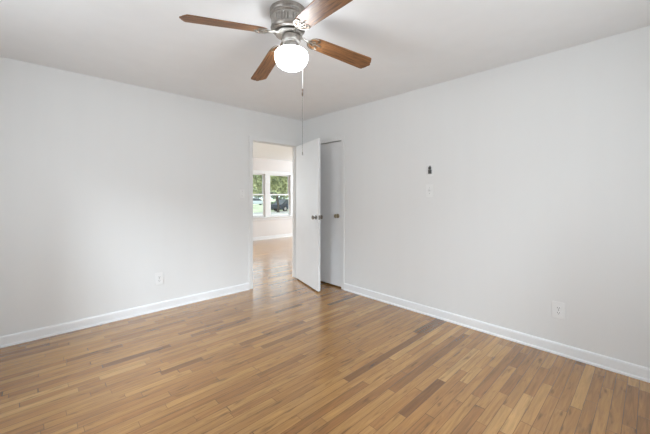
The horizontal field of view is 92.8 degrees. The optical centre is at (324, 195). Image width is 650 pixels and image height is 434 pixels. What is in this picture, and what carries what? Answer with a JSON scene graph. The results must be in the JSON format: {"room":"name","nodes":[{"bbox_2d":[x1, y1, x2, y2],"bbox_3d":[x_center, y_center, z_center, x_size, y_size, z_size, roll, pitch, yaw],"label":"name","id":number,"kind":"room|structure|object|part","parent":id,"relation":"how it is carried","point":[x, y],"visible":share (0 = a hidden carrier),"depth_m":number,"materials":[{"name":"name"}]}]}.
{"room":"empty bedroom","nodes":[
{"label":"empty bedroom","id":0,"kind":"room"},
{"bbox_2d":[0,57,301,335],"bbox_3d":[-1.851,0.056,3.509,4.000,2.440,0.120,0,0,-44],"label":"wall","id":1,"kind":"structure","parent":0,"point":[107,186],"depth_m":3.14,"materials":[{"name":"paint"}]},
{"bbox_2d":[0,283,249,347],"bbox_3d":[-2.097,1.230,3.178,2.949,0.092,0.021,0,0,-44],"label":"baseboard","id":2,"kind":"structure","parent":1,"relation":"attached to","point":[44,332],"depth_m":3.11,"materials":[{"name":"white paint"}]},
{"bbox_2d":[155,272,162,284],"bbox_3d":[-1.837,0.923,3.433,0.086,0.134,0.009,0,0,-44],"label":"wall outlet","id":3,"kind":"object","parent":1,"relation":"attached to","point":[158,276],"visible":1,"depth_m":3.43,"materials":[{"name":"white plastic"}]},
{"bbox_2d":[249,135,300,288],"bbox_3d":[-0.747,0.231,4.548,0.894,2.090,0.129,0,0,-44],"label":"door frame","id":4,"kind":"structure","parent":1,"relation":"attached to","point":[252,139],"depth_m":4.42,"materials":[{"name":"paint"}]},
{"bbox_3d":[-1.010,0.231,4.218,0.059,2.090,0.011,0,0,-44],"label":"casing","id":5,"kind":"part","parent":4,"relation":"part of","materials":[{"name":"paint"}]},
{"bbox_3d":[-0.707,-0.784,4.505,0.776,0.059,0.011,0,0,-44],"label":"head casing","id":6,"kind":"part","parent":4,"relation":"part of","materials":[{"name":"paint"}]},
{"bbox_2d":[296,138,322,290],"bbox_3d":[-0.251,0.256,4.399,0.159,2.005,0.792,0,0,-27],"label":"door","id":7,"kind":"structure","parent":1,"relation":"in","point":[308,217],"depth_m":4.32,"materials":[{"name":"white paint"}]},
{"bbox_2d":[253,158,291,236],"bbox_3d":[-1.911,0.108,8.873,6.500,2.335,0.090,0,0,-44],"label":"wall","id":8,"kind":"structure","parent":0,"point":[261,228],"depth_m":9.15,"materials":[{"name":"paint"}]},
{"bbox_2d":[253,170,291,220],"bbox_3d":[-1.692,0.001,9.041,1.900,1.430,0.143,0,0,-44],"label":"window","id":9,"kind":"structure","parent":8,"relation":"in","point":[266,175],"depth_m":9.04,"materials":[{"name":"white paint"}]},
{"bbox_3d":[-2.060,-0.317,8.761,0.748,0.625,0.033,0,0,-44],"label":"sash","id":10,"kind":"part","parent":9,"relation":"part of","materials":[{"name":"white paint"}]},
{"bbox_3d":[-2.036,0.287,8.735,0.748,0.663,0.033,0,0,-44],"label":"sash","id":11,"kind":"part","parent":9,"relation":"part of","materials":[{"name":"clear glass"}]},
{"bbox_3d":[-1.675,-0.668,9.023,1.668,0.091,0.018,0,0,-44],"label":"casing","id":12,"kind":"part","parent":9,"relation":"part of","materials":[{"name":"white paint"}]},
{"bbox_3d":[-1.673,0.635,9.020,1.900,0.028,0.085,0,0,-44],"label":"sill","id":13,"kind":"part","parent":9,"relation":"part of","materials":[{"name":"white paint"}]},
{"bbox_3d":[-1.393,-0.317,9.394,0.748,0.625,0.033,0,0,-44],"label":"sash","id":14,"kind":"part","parent":9,"relation":"part of","materials":[{"name":"clear glass"}]},
{"bbox_3d":[-1.369,0.287,9.368,0.748,0.663,0.033,0,0,-44],"label":"sash","id":15,"kind":"part","parent":9,"relation":"part of","materials":[{"name":"clear glass"}]},
{"bbox_3d":[-1.037,-0.046,9.629,0.091,1.335,0.018,0,0,-44],"label":"casing","id":16,"kind":"part","parent":9,"relation":"part of","materials":[{"name":"white paint"}]},
{"bbox_2d":[253,233,291,240],"bbox_3d":[-1.873,1.230,8.832,6.500,0.092,0.021,0,0,-44],"label":"baseboard","id":17,"kind":"structure","parent":8,"relation":"attached to","point":[282,235],"depth_m":9.13,"materials":[{"name":"white paint"}]},
{"bbox_2d":[253,142,291,160],"bbox_3d":[-0.594,-1.119,7.486,6.740,0.120,3.916,0,0,-44],"label":"ceiling","id":18,"kind":"structure","parent":0,"point":[263,151],"depth_m":7.64,"materials":[{"name":"paint"}]},
{"bbox_2d":[0,237,649,433],"bbox_3d":[0.211,1.326,4.982,9.020,0.100,8.656,0,0,-44],"label":"floor","id":19,"kind":"structure","parent":0,"point":[280,355],"depth_m":2.17,"materials":[{"name":"brown wood"}]},
{"bbox_2d":[0,0,649,120],"bbox_3d":[-0.217,-1.224,1.875,4.120,0.120,4.740,0,0,-44],"label":"ceiling","id":20,"kind":"structure","parent":0,"point":[411,45],"depth_m":2.33,"materials":[{"name":"paint"}]},
{"bbox_2d":[179,0,370,154],"bbox_3d":[-0.225,-0.714,1.953,0.951,0.900,0.916,0,0,15],"label":"ceiling fan","id":21,"kind":"object","parent":20,"relation":"hanging from","point":[289,18],"visible":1,"depth_m":1.88,"materials":[{"name":"brown wood"}]},
{"bbox_3d":[-0.566,-0.978,1.770,0.490,0.006,0.132,-7,15,-29],"label":"fan blade","id":22,"kind":"part","parent":21,"relation":"part of","materials":[{"name":"brown wood"}]},
{"bbox_3d":[-0.423,-0.964,2.284,0.132,0.006,0.490,-14,-3,-32],"label":"fan blade","id":23,"kind":"part","parent":21,"relation":"part of","materials":[{"name":"brown wood"}]},
{"bbox_3d":[-0.228,-1.014,1.955,0.172,0.013,0.172,0,0,-44],"label":"rotor plate","id":24,"kind":"part","parent":21,"relation":"part of","materials":[{"name":"silver metal"}]},
{"bbox_3d":[-0.213,-0.858,1.955,0.211,0.137,0.211,0,0,-44],"label":"lamp globe","id":25,"kind":"part","parent":21,"relation":"part of","materials":[{"name":"white glass"}]},
{"bbox_3d":[-0.025,-0.977,1.627,0.132,0.006,0.490,14,-1,-32],"label":"fan blade","id":26,"kind":"part","parent":21,"relation":"part of","materials":[{"name":"brown wood"}]},
{"bbox_3d":[0.111,-0.977,2.138,0.490,0.006,0.132,7,-15,-28],"label":"fan blade","id":27,"kind":"part","parent":21,"relation":"part of","materials":[{"name":"brown wood"}]},
{"bbox_2d":[303,26,649,367],"bbox_3d":[1.233,0.056,3.252,0.120,2.440,4.740,0,0,-44],"label":"wall","id":28,"kind":"structure","parent":0,"point":[540,178],"depth_m":2.69,"materials":[{"name":"paint"}]},
{"bbox_2d":[320,141,340,286],"bbox_3d":[-0.020,0.256,4.477,0.097,1.997,0.696,0,0,-44],"label":"door","id":29,"kind":"structure","parent":28,"relation":"in","point":[330,153],"depth_m":4.39,"materials":[{"name":"white paint"}]},
{"bbox_2d":[320,136,343,289],"bbox_3d":[0.024,0.234,4.517,0.128,2.085,0.810,0,0,-44],"label":"door frame","id":30,"kind":"structure","parent":28,"relation":"attached to","point":[340,138],"depth_m":4.20,"materials":[{"name":"paint"}]},
{"bbox_3d":[-0.019,-0.782,4.476,0.010,0.054,0.702,0,0,-44],"label":"head casing","id":31,"kind":"part","parent":30,"relation":"part of","materials":[{"name":"paint"}]},
{"bbox_3d":[0.241,0.234,4.202,0.010,2.085,0.054,0,0,-44],"label":"casing","id":32,"kind":"part","parent":30,"relation":"part of","materials":[{"name":"paint"}]},
{"bbox_2d":[426,184,433,196],"bbox_3d":[1.107,-0.049,3.282,0.023,0.134,0.086,0,0,-44],"label":"light switch","id":33,"kind":"object","parent":28,"relation":"attached to","point":[429,188],"visible":1,"depth_m":3.28,"materials":[{"name":"white plastic"}]},
{"bbox_2d":[427,164,432,175],"bbox_3d":[1.111,-0.269,3.279,0.021,0.128,0.072,0,0,-44],"label":"wall control","id":34,"kind":"object","parent":28,"relation":"attached to","point":[429,166],"visible":1,"depth_m":3.27,"materials":[{"name":"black plastic"}]},
{"bbox_2d":[344,283,649,382],"bbox_3d":[1.496,1.230,2.874,0.021,0.092,3.590,0,0,-44],"label":"baseboard","id":35,"kind":"structure","parent":28,"relation":"attached to","point":[625,368],"depth_m":2.66,"materials":[{"name":"white paint"}]},
{"bbox_2d":[552,301,564,319],"bbox_3d":[1.874,0.922,2.484,0.009,0.134,0.088,0,0,-44],"label":"wall outlet","id":36,"kind":"object","parent":28,"relation":"attached to","point":[558,308],"visible":1,"depth_m":2.48,"materials":[{"name":"white plastic"}]},
{"label":"outside","id":37,"kind":"structure","parent":0,"visible":0},
{"bbox_2d":[253,198,287,212],"bbox_3d":[-35.111,2.096,84.999,200.000,0.200,155.894,0,0,-44],"label":"ground","id":38,"kind":"structure","parent":37,"point":[256,207],"depth_m":47.18,"materials":[{"name":"green plant"}]},
{"bbox_2d":[253,198,262,204],"bbox_3d":[-13.822,1.236,61.997,4.390,1.519,1.870,0,0,-38],"label":"car","id":39,"kind":"object","parent":38,"relation":"on","point":[255,200],"visible":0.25,"depth_m":61.38,"materials":[{"name":"silver metal"}]},
{"bbox_2d":[253,175,287,211],"bbox_3d":[-5.511,-1.536,35.985,8.664,7.284,4.880,0,0,-44],"label":"tree","id":40,"kind":"object","parent":38,"relation":"on","point":[275,181],"visible":0.19,"depth_m":34.57,"materials":[{"name":"green plant"}]},
{"bbox_2d":[253,177,287,200],"bbox_3d":[-13.100,-4.730,85.015,23.006,13.688,8.701,0,0,-44],"label":"tree","id":41,"kind":"object","parent":38,"relation":"on","point":[260,196],"visible":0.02,"depth_m":82.44,"materials":[{"name":"green plant"}]},
{"bbox_2d":[271,199,287,210],"bbox_3d":[-4.784,1.236,39.996,1.870,1.519,4.390,0,0,38],"label":"car","id":42,"kind":"object","parent":38,"relation":"on","point":[283,203],"visible":0.47,"depth_m":38.52,"materials":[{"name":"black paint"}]},
{"bbox_3d":[-4.998,0.811,39.726,1.520,0.548,2.747,0,0,38],"label":"cabin glass","id":43,"kind":"part","parent":42,"relation":"part of","materials":[{"name":"grey glass"}]},
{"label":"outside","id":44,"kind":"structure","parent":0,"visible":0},
{"bbox_2d":[253,211,287,214],"bbox_3d":[5.899,1.981,41.817,200.000,0.030,10.000,0,0,-44],"label":"street","id":45,"kind":"structure","parent":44,"point":[280,212],"depth_m":33.63,"materials":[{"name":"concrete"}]}
]}

